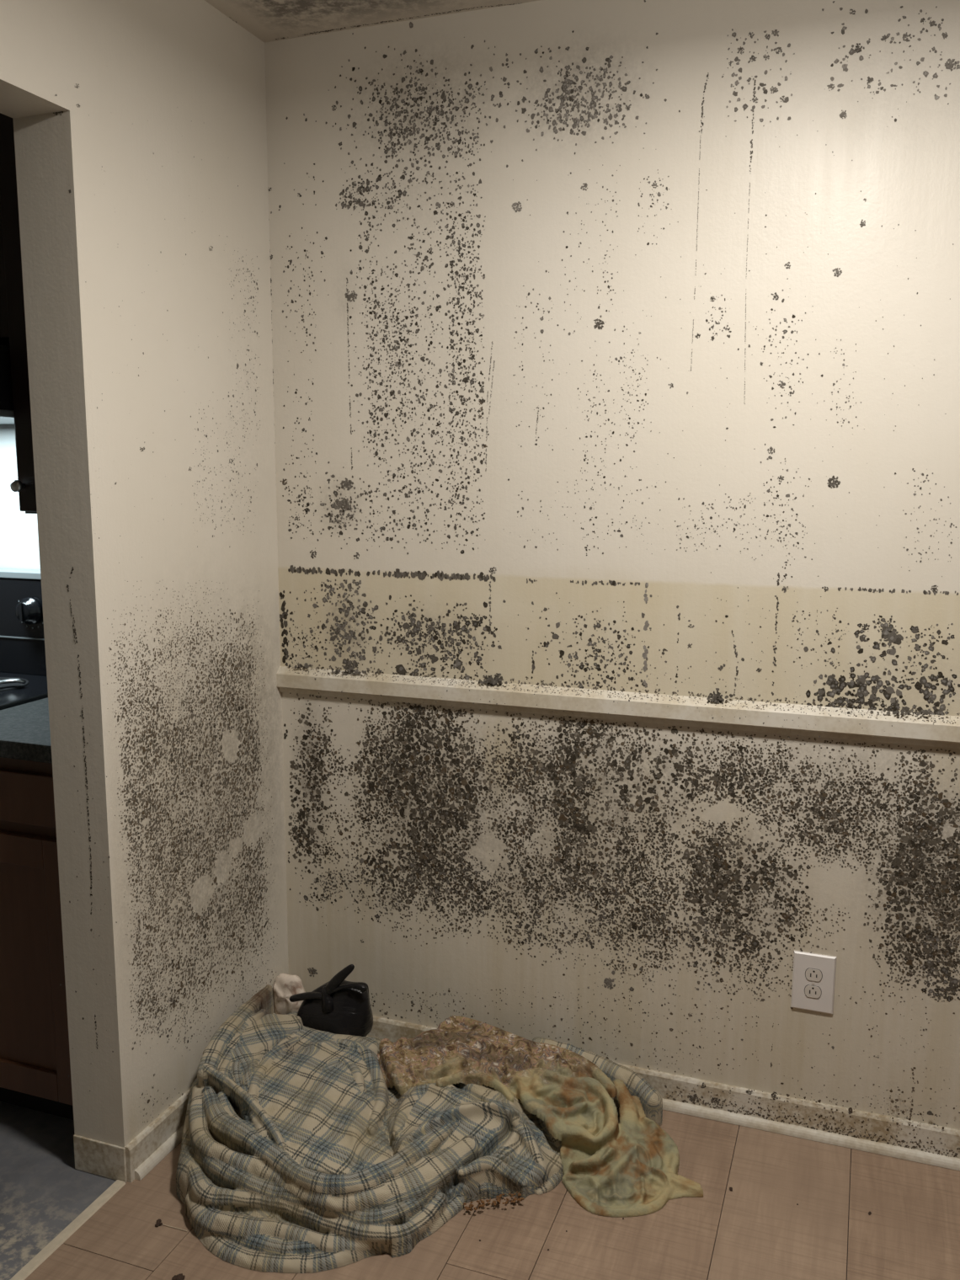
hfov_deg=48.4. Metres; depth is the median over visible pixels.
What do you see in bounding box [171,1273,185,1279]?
crumb
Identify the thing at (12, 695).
cooktop
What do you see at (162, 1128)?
baseboard
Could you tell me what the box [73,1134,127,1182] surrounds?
baseboard
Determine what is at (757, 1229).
floor
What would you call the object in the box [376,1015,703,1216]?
towel
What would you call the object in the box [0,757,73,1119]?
base cabinet
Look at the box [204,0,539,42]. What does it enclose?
ceiling
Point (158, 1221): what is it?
crumb
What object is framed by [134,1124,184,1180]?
trim
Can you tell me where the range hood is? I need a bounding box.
[0,345,14,424]
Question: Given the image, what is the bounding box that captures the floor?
[0,1101,959,1279]
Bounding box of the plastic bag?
[289,964,373,1036]
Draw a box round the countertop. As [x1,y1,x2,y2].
[0,697,52,763]
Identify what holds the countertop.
on the base cabinet at (34, 1052)
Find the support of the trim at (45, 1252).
on the floor
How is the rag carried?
on the blanket
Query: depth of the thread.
2.08 m
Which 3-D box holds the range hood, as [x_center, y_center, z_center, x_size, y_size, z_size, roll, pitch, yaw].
[-1.415,-0.635,2.654,0.756,0.177,0.486,3,10,20]
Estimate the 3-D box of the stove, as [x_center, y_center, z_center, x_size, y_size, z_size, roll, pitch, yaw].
[-1.444,0.423,2.743,0.761,1.166,0.645,3,10,20]
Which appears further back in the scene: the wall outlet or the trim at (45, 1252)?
the wall outlet
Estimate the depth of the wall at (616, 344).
2.34 m
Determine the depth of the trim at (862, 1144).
2.37 m
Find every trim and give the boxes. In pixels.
[10,1179,125,1279]
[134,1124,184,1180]
[276,662,959,748]
[662,1098,959,1170]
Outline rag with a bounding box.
[273,972,305,1014]
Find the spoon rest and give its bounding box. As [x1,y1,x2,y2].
[0,677,26,684]
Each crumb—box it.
[154,1219,162,1226]
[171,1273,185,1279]
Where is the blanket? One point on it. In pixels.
(297, 1154)
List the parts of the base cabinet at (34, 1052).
rail, drawer, door, rail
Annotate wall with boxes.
[0,0,288,1147]
[0,423,40,569]
[264,0,959,1130]
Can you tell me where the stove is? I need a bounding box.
[0,567,47,709]
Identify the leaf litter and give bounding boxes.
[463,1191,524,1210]
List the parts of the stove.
burner, backguard trim, knob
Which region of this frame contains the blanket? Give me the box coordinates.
[176,984,662,1273]
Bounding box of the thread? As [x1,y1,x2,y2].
[162,1223,186,1231]
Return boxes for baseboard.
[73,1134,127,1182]
[124,1012,275,1183]
[368,1015,959,1158]
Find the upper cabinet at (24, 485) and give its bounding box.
[0,112,37,513]
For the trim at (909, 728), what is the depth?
2.37 m
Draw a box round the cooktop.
[0,672,47,709]
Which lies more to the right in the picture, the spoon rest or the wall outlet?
the wall outlet
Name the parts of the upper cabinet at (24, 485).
knob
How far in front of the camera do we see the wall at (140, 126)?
2.20 m
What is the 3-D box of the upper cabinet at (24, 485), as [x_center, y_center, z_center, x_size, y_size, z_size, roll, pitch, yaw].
[-0.855,-0.833,2.486,0.360,1.068,0.355,3,10,20]
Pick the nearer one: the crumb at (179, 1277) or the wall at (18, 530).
the crumb at (179, 1277)
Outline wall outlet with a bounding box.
[790,950,836,1013]

